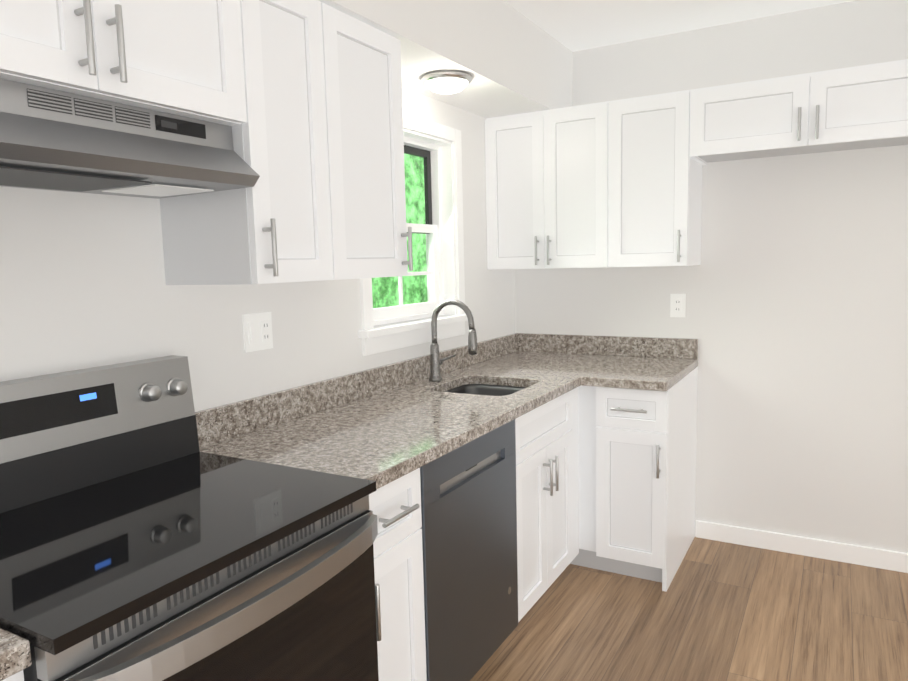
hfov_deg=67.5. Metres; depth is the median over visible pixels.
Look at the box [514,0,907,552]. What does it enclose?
wall
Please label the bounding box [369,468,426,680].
base cabinet
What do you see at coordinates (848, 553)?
baseboard
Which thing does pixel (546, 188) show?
upper cabinet
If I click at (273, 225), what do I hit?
upper cabinet
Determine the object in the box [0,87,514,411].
wall
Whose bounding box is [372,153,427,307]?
trees
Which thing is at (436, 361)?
faucet
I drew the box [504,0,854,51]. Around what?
ceiling
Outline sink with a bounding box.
[445,384,526,395]
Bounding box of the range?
[0,355,378,680]
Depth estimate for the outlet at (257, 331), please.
2.12 m
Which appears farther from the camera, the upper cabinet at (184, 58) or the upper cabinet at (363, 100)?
the upper cabinet at (363, 100)
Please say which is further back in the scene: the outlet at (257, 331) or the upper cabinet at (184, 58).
the outlet at (257, 331)
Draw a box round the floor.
[470,537,907,680]
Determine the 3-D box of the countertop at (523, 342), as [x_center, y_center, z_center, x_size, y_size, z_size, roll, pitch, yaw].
[0.415,0.084,3.308,0.330,0.138,0.838,2,8,29]
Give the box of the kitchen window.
[358,112,472,355]
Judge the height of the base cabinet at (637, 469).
0.871 m
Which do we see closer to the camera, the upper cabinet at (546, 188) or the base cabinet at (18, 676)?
the base cabinet at (18, 676)
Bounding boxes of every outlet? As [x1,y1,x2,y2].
[242,312,272,352]
[670,294,685,316]
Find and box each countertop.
[0,628,31,680]
[195,333,623,489]
[477,333,591,352]
[576,336,697,390]
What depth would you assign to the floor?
2.62 m
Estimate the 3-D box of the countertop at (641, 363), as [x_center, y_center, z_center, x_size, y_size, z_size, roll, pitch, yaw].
[0.844,0.100,3.069,0.352,0.138,0.833,2,8,29]
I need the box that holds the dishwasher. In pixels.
[420,419,517,680]
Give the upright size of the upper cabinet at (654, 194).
0.756 m
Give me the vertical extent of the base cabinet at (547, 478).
0.871 m
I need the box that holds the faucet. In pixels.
[429,299,476,381]
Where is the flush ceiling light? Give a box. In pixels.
[421,70,471,93]
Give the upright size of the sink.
0.186 m
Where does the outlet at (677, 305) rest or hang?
attached to the wall at (793, 286)
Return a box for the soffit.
[318,0,572,117]
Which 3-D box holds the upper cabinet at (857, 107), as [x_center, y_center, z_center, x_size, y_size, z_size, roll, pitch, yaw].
[1.487,-0.939,2.833,0.913,0.286,0.376,2,8,29]
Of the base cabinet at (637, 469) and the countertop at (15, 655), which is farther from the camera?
the base cabinet at (637, 469)
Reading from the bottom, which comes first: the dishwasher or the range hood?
the dishwasher
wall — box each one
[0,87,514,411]
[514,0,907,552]
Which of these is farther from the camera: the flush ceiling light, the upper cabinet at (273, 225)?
the flush ceiling light
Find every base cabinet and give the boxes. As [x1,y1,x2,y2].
[2,670,23,680]
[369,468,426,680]
[515,387,578,621]
[570,367,697,591]
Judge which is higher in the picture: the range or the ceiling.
the ceiling
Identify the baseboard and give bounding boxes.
[695,520,907,572]
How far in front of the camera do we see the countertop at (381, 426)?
2.23 m
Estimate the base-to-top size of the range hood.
0.156 m
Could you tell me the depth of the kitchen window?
3.14 m
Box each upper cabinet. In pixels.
[0,0,246,125]
[160,0,333,284]
[321,2,412,279]
[485,101,609,269]
[608,90,701,266]
[690,59,907,164]
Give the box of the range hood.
[0,78,259,198]
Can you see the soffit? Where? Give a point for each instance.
(511, 60)

